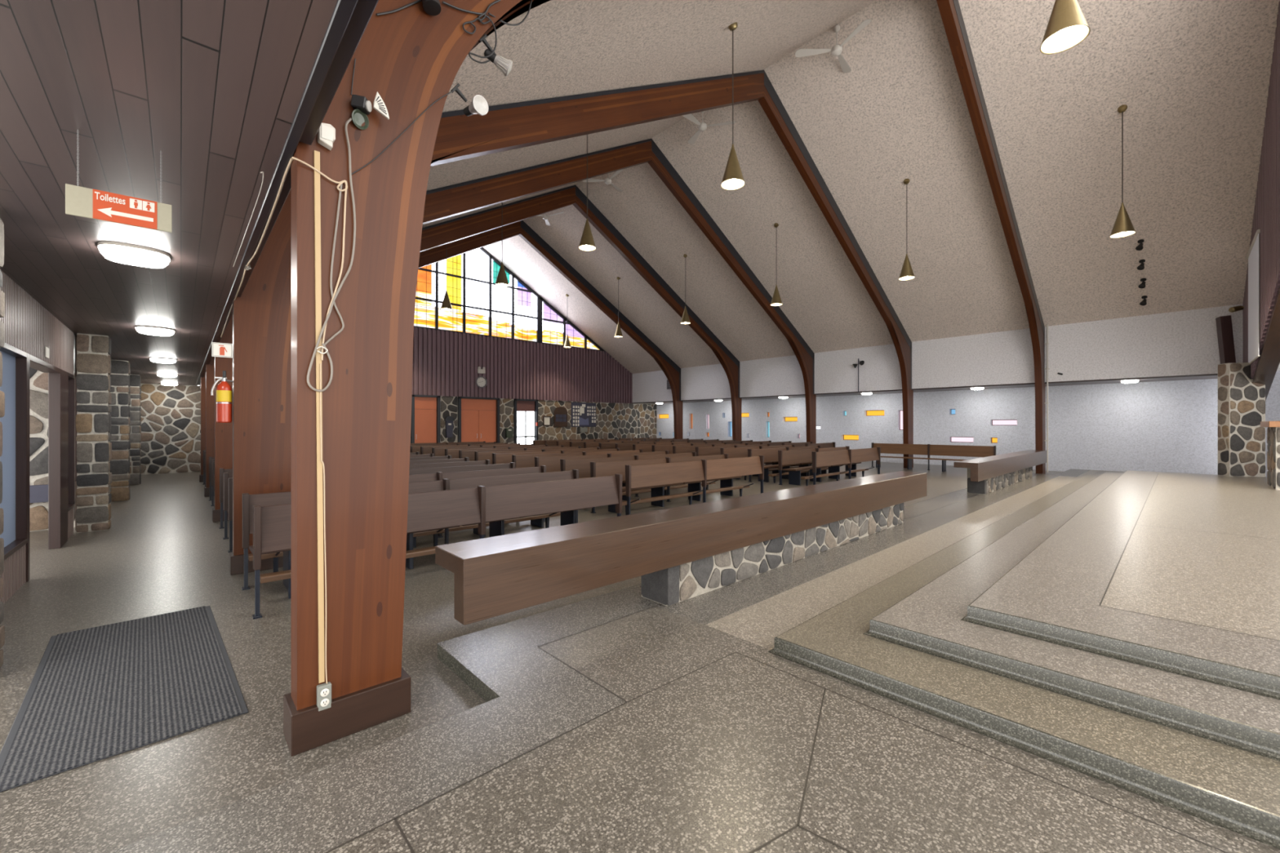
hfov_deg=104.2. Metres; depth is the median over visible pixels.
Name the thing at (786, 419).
window
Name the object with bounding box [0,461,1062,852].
floor
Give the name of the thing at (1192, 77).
ceiling
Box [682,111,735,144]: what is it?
ceiling fan
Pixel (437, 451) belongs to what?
pew
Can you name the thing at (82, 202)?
sign
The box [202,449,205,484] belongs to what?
pew
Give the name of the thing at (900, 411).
window
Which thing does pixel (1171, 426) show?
wall
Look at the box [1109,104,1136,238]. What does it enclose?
pendant lamp
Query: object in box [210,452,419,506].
pew
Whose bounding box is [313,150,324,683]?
cable trunking
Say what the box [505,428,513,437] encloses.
box
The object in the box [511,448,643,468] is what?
pew
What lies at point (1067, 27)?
pendant lamp
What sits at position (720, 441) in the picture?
pew
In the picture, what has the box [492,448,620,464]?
pew
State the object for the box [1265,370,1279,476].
wall
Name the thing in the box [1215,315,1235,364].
loudspeaker
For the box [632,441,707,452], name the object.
pew
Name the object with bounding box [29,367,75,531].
wall
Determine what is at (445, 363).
wall
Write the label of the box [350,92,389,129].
floodlight
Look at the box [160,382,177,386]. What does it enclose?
ceiling lamp
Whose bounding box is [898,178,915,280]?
pendant lamp
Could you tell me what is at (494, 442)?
pew
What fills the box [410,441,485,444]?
pew
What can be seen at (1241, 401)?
stone wall
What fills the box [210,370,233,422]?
fire extinguisher
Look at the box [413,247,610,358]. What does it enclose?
window
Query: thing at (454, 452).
pew
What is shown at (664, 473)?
pew
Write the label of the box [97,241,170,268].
ceiling lamp
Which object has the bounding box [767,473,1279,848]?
step
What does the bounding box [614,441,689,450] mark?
pew
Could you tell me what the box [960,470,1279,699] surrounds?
platform
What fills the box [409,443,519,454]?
pew
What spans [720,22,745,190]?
pendant lamp
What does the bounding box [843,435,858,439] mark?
window
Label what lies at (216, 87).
ceiling
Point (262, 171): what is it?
wire
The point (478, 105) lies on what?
spotlight
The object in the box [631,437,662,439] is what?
pew
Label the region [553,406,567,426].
rack
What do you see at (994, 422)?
window
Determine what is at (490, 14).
cable
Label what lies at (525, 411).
door
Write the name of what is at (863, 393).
ceiling lamp
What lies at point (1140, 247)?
spotlight
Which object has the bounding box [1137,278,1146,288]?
spotlight
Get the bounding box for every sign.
[65,129,172,232]
[211,342,232,358]
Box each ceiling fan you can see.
[537,212,564,226]
[582,169,622,191]
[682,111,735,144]
[795,19,871,72]
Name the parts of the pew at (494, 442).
backrest, backrest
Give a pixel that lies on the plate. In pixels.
(46, 349)
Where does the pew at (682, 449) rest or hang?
on the floor at (162, 551)
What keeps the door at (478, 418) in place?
in the wall at (171, 420)
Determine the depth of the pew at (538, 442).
23.16 m
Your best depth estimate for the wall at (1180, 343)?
16.94 m
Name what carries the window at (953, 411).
in the wall at (1171, 426)
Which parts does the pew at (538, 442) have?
backrest, backrest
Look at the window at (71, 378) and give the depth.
7.32 m
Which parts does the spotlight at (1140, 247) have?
mount plate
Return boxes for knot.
[244,263,251,270]
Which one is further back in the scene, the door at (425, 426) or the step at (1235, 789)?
the door at (425, 426)
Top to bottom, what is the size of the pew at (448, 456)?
0.930 m
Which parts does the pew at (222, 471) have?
post, leg, backrest, backrest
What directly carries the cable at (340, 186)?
attached to the arch at (410, 56)
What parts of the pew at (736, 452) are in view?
post, backrest, seat, panel leg, backrest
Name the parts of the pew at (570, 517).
post, leg, panel leg, backrest, panel leg, seat, post, leg, panel leg, backrest, panel leg, post, leg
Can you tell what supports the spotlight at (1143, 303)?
attached to the ceiling at (1192, 77)
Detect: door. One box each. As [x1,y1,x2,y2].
[26,353,67,582]
[410,394,440,443]
[457,396,499,443]
[513,398,537,444]
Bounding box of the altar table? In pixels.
[1260,421,1279,489]
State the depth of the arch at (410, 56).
2.67 m
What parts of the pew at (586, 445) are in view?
backrest, backrest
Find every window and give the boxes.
[0,342,27,559]
[67,372,75,511]
[75,377,76,481]
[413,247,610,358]
[659,413,668,418]
[707,413,709,428]
[729,421,731,436]
[742,413,749,417]
[784,417,797,421]
[816,425,820,430]
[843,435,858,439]
[866,409,884,416]
[899,410,902,430]
[951,408,955,414]
[951,436,973,442]
[991,419,1017,425]
[991,437,997,443]
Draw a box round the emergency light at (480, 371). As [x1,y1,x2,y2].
[477,364,485,373]
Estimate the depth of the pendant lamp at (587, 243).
11.04 m
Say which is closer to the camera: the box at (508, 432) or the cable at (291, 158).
the cable at (291, 158)
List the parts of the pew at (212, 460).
leg, post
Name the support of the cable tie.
attached to the cable at (349, 120)
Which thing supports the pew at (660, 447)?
on the floor at (162, 551)
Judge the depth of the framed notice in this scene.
26.51 m
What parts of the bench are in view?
backrest, panel leg, seat, post, panel leg, backrest, post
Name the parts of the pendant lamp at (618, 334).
rod, lamp shade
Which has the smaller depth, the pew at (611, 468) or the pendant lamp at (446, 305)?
the pew at (611, 468)
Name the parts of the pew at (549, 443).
backrest, backrest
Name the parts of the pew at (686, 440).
backrest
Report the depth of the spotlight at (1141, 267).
12.93 m
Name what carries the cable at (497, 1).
attached to the arch at (410, 56)
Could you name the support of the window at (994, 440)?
in the wall at (1171, 426)
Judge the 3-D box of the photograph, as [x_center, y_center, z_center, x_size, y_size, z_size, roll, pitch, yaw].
[-3.265,-0.847,28.047,0.309,0.329,0.006,0,0,-43]
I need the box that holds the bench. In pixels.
[871,442,995,471]
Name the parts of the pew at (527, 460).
post, backrest, backrest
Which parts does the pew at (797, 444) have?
backrest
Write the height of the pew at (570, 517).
0.930 m
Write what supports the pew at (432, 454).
on the floor at (162, 551)
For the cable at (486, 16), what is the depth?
3.04 m
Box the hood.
[444,416,454,421]
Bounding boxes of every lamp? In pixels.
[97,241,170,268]
[135,325,174,336]
[149,356,176,363]
[156,373,177,377]
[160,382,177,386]
[351,109,368,129]
[440,290,452,311]
[494,262,509,287]
[563,294,571,347]
[577,134,595,251]
[613,276,622,337]
[680,253,690,324]
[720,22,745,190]
[770,222,782,306]
[861,392,872,395]
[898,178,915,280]
[970,386,984,390]
[1040,0,1090,54]
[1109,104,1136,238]
[1120,379,1138,382]
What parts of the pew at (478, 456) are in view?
post, backrest, backrest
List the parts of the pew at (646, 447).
backrest, backrest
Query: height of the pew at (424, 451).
0.930 m
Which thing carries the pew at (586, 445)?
on the floor at (162, 551)
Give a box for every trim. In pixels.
[29,484,48,502]
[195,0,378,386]
[631,373,1217,404]
[1253,285,1279,400]
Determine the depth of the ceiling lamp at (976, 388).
18.01 m
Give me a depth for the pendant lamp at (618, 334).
22.13 m
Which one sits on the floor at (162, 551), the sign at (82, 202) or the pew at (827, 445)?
the pew at (827, 445)
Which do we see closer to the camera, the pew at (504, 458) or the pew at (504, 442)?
the pew at (504, 458)
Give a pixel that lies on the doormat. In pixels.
(94, 694)
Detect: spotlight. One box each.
[422,0,440,16]
[450,83,488,116]
[478,34,512,76]
[1135,239,1144,250]
[1137,259,1145,270]
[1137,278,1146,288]
[1139,295,1147,306]
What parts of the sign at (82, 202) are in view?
chain, orange panel, chain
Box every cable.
[221,157,293,337]
[292,156,347,359]
[306,117,355,391]
[320,183,344,352]
[320,363,327,683]
[351,58,355,95]
[351,88,456,174]
[376,0,422,16]
[442,0,500,21]
[462,14,490,34]
[468,15,497,63]
[488,0,532,26]
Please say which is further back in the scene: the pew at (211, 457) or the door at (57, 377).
the pew at (211, 457)
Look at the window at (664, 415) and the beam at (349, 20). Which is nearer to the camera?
the beam at (349, 20)
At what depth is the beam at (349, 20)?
2.14 m
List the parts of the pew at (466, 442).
backrest, backrest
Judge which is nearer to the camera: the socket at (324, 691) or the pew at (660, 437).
the socket at (324, 691)
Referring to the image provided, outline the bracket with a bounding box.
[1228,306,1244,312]
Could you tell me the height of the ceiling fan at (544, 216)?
0.590 m
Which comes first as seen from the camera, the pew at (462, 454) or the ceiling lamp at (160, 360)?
the ceiling lamp at (160, 360)
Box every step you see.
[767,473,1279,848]
[862,471,1279,760]
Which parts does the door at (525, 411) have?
rail, transom panel, rail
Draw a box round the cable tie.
[316,346,328,354]
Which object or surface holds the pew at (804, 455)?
on the floor at (162, 551)
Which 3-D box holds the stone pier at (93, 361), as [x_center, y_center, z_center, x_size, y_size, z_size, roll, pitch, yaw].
[-8.337,0.115,7.604,0.351,2.970,0.315,0,0,-43]
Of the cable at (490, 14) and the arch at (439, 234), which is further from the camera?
the arch at (439, 234)
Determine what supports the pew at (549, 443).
on the floor at (162, 551)
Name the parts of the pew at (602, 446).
backrest, backrest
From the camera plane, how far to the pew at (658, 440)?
24.73 m
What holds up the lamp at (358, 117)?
attached to the floodlight
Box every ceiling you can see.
[0,0,337,385]
[422,0,1279,373]
[648,375,1217,404]
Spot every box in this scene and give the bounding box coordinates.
[317,122,335,150]
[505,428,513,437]
[579,427,587,432]
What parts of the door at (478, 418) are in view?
transom panel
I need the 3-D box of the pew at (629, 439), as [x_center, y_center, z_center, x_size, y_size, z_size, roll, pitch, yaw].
[-0.284,1.135,27.182,2.210,0.930,0.860,0,0,-43]
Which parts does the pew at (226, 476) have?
leg, post, backrest, post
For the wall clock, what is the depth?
23.96 m
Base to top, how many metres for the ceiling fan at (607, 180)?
0.590 m
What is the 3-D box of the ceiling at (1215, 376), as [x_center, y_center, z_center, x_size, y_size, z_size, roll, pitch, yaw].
[8.710,-1.430,22.597,2.250,0.080,24.600,0,0,-43]
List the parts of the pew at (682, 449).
post, backrest, backrest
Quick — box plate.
[44,346,48,358]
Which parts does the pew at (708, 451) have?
post, backrest, backrest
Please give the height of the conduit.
4.800 m
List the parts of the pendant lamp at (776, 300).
rod, lamp shade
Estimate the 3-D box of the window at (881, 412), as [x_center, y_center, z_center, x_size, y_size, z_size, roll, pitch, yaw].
[10.529,-0.554,22.196,0.024,0.251,0.851,0,0,-43]
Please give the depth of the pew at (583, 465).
10.49 m
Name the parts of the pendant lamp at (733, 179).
rod, lamp shade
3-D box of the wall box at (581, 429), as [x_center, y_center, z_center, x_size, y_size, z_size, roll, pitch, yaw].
[-3.179,0.246,28.102,0.440,0.280,0.120,0,0,-43]
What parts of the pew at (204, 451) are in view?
post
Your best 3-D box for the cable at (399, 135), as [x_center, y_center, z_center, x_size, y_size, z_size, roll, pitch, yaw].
[-1.302,-1.655,2.781,0.560,0.703,0.006,0,0,-43]
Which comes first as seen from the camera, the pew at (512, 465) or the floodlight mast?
the pew at (512, 465)
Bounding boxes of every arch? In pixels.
[199,220,682,482]
[204,185,742,497]
[212,138,816,522]
[228,70,913,575]
[283,0,1045,756]
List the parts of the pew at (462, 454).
post, backrest, backrest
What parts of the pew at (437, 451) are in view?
post, backrest, backrest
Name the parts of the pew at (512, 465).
leg, post, backrest, post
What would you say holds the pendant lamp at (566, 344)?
hanging from the ceiling at (1192, 77)
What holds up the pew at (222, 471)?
on the floor at (162, 551)
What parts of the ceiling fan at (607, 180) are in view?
blade, motor, blade, blade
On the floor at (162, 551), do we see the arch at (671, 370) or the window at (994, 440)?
the arch at (671, 370)
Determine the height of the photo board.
1.369 m
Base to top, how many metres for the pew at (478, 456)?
0.930 m
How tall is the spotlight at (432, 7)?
0.212 m
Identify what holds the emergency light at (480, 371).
attached to the wall at (445, 363)
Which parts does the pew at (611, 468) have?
post, leg, panel leg, backrest, panel leg, post, leg, seat, panel leg, backrest, post, panel leg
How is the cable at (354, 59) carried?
attached to the arch at (410, 56)
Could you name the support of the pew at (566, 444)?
on the floor at (162, 551)
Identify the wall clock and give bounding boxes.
[475,376,487,387]
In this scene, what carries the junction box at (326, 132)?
attached to the arch at (410, 56)
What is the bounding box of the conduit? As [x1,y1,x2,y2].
[1044,324,1048,472]
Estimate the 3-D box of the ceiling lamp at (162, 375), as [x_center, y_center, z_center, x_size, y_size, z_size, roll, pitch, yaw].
[-12.535,-1.326,13.198,0.400,0.088,0.400,0,0,-43]
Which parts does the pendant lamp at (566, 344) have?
lamp shade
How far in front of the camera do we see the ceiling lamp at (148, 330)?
6.92 m
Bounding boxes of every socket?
[320,688,328,696]
[320,698,328,706]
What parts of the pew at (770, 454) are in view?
post, panel leg, backrest, panel leg, seat, backrest, panel leg, panel leg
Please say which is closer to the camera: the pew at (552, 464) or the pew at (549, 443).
the pew at (552, 464)
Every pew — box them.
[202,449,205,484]
[204,451,205,487]
[208,456,214,500]
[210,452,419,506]
[213,453,434,508]
[218,457,469,528]
[222,459,489,539]
[227,462,515,552]
[241,469,592,590]
[252,474,622,619]
[408,465,546,547]
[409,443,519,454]
[409,455,452,460]
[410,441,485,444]
[410,441,496,444]
[410,442,507,446]
[420,444,533,454]
[431,444,547,456]
[444,444,564,458]
[458,446,581,461]
[474,447,599,464]
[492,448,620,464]
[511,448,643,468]
[533,438,604,444]
[534,450,669,490]
[544,439,616,446]
[556,439,628,447]
[560,452,696,500]
[569,440,643,448]
[583,440,657,448]
[590,453,742,513]
[599,440,672,449]
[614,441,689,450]
[618,437,649,440]
[622,455,764,515]
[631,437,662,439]
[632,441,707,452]
[643,438,675,440]
[651,442,726,453]
[657,438,688,441]
[671,439,703,442]
[672,443,747,453]
[687,439,719,442]
[695,444,772,468]
[703,440,735,443]
[720,444,797,479]
[721,440,752,444]
[740,440,771,444]
[744,444,826,482]
[760,440,791,445]
[768,446,861,484]
[782,441,813,464]
[800,447,880,485]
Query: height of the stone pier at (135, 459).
2.970 m
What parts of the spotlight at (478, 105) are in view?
mount plate, arm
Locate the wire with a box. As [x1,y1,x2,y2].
[233,171,263,266]
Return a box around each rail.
[435,471,926,625]
[953,449,1046,494]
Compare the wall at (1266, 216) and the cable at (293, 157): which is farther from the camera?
the wall at (1266, 216)
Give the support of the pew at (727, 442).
on the floor at (162, 551)
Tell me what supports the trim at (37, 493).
attached to the wall at (38, 380)
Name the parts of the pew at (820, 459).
post, leg, backrest, post, leg, backrest, post, leg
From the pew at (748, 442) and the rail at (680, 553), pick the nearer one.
the rail at (680, 553)
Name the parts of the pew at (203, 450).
leg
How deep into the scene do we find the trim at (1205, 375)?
17.17 m
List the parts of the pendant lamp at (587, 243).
lamp shade, rod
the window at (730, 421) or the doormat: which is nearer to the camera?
the doormat
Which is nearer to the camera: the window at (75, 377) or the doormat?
the doormat
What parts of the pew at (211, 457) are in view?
leg, post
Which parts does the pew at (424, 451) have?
post, backrest, backrest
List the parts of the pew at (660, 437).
backrest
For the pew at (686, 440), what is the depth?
24.15 m
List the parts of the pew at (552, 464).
post, backrest, backrest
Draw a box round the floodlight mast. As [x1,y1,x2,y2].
[853,358,864,392]
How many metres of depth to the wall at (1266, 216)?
9.24 m
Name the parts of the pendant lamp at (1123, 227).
rod, lamp shade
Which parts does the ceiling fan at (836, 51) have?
blade, motor, blade, blade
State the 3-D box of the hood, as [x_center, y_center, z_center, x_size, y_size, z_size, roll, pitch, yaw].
[-8.775,-0.324,22.919,0.442,0.220,0.150,0,0,-43]
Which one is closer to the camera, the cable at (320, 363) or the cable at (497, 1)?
the cable at (320, 363)
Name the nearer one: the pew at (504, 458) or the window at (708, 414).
the pew at (504, 458)
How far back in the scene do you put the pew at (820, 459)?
13.93 m
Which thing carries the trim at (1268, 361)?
attached to the wall at (1266, 216)
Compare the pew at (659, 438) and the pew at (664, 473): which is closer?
the pew at (664, 473)
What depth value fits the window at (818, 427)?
24.20 m
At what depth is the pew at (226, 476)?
8.85 m
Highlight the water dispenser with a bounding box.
[444,416,454,437]
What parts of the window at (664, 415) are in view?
glass pane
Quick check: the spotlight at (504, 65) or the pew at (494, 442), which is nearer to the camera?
the spotlight at (504, 65)
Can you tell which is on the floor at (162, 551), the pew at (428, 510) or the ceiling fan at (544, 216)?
the pew at (428, 510)
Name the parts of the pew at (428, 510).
post, leg, backrest, post, backrest, post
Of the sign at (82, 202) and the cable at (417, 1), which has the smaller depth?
the sign at (82, 202)
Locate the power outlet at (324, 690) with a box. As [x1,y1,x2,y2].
[316,681,331,711]
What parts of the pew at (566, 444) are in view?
backrest, backrest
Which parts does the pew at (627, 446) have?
backrest, backrest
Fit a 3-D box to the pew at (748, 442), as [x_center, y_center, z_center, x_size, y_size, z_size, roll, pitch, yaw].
[5.030,1.135,21.424,2.210,0.930,0.860,0,0,-43]
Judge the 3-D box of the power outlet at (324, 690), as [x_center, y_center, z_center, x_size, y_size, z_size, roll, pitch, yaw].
[-1.589,1.364,2.505,0.060,0.122,0.040,0,0,-43]
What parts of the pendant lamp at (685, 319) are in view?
rod, lamp shade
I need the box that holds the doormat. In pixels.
[0,605,248,791]
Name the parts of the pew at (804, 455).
post, leg, panel leg, backrest, panel leg, seat, backrest, panel leg, panel leg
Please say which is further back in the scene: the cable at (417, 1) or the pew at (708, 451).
the pew at (708, 451)
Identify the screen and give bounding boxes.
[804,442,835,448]
[1245,229,1260,364]
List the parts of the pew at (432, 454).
post, backrest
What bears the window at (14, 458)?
in the wall at (29, 327)
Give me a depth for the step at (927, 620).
2.80 m
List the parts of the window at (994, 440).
glass pane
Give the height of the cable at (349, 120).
1.429 m
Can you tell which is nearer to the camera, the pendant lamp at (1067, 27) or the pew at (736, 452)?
the pendant lamp at (1067, 27)
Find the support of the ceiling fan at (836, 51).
hanging from the ceiling at (1192, 77)
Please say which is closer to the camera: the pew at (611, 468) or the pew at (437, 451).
the pew at (611, 468)
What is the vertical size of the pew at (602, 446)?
0.930 m
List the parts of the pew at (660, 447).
backrest, backrest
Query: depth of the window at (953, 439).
19.75 m
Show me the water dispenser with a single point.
(448, 420)
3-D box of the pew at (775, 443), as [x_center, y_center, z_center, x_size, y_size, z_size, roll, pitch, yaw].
[5.697,1.135,20.700,2.210,0.930,0.860,0,0,-43]
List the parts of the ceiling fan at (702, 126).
blade, blade, motor, blade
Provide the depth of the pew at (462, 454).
14.09 m
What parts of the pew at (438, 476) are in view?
panel leg, backrest, post, panel leg, backrest, panel leg, post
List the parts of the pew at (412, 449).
backrest, backrest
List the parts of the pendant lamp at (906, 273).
rod, lamp shade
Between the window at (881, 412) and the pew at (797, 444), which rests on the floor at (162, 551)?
the pew at (797, 444)
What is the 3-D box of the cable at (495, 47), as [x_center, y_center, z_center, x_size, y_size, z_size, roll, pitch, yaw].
[-0.981,-2.409,3.111,0.172,0.294,0.064,0,0,-43]
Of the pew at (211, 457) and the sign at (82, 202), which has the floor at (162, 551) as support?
the pew at (211, 457)
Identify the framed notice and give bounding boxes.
[542,416,551,426]
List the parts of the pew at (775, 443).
backrest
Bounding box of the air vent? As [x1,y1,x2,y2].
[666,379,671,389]
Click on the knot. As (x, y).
(247, 268)
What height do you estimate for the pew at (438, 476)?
0.930 m
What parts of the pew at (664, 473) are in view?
post, leg, backrest, post, leg, backrest, post, leg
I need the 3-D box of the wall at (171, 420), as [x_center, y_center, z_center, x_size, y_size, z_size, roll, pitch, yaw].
[-7.796,0.095,24.153,24.500,3.010,0.326,0,0,-43]
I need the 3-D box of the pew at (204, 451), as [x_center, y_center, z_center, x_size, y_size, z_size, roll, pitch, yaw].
[-9.708,1.135,14.126,4.010,0.930,0.860,0,0,-43]
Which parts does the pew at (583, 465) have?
post, backrest, panel leg, backrest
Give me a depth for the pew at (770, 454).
14.87 m
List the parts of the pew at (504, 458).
post, backrest, backrest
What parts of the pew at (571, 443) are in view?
backrest, backrest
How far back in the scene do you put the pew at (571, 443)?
21.02 m
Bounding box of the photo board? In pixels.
[571,402,595,426]
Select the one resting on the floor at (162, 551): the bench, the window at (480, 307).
the bench
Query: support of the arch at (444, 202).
on the floor at (162, 551)
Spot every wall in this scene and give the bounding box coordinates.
[0,269,76,603]
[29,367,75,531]
[140,383,657,475]
[199,326,632,403]
[632,304,1279,403]
[656,378,1217,475]
[1217,362,1265,476]
[1242,0,1279,377]
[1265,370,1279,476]
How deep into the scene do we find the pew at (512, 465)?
8.09 m
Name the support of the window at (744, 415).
in the wall at (1171, 426)
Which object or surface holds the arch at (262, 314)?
on the floor at (162, 551)
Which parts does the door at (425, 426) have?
transom panel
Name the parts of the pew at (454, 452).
post, backrest, backrest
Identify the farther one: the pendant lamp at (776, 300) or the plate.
the pendant lamp at (776, 300)
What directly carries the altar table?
on the platform
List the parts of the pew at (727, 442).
backrest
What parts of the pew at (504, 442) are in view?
backrest, backrest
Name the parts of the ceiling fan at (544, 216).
motor, blade, blade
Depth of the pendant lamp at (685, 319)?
19.19 m
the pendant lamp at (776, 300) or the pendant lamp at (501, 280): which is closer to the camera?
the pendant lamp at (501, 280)
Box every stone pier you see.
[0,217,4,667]
[75,333,111,533]
[110,360,130,502]
[128,373,141,485]
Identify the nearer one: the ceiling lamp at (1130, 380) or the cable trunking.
the cable trunking
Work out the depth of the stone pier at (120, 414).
10.46 m
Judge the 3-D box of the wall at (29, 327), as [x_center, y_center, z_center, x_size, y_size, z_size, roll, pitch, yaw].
[-10.447,0.115,9.580,0.038,2.970,17.550,0,0,-43]
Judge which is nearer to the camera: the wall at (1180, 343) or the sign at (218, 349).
the sign at (218, 349)
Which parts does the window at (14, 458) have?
glass pane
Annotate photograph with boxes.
[579,407,584,413]
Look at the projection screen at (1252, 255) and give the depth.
10.98 m

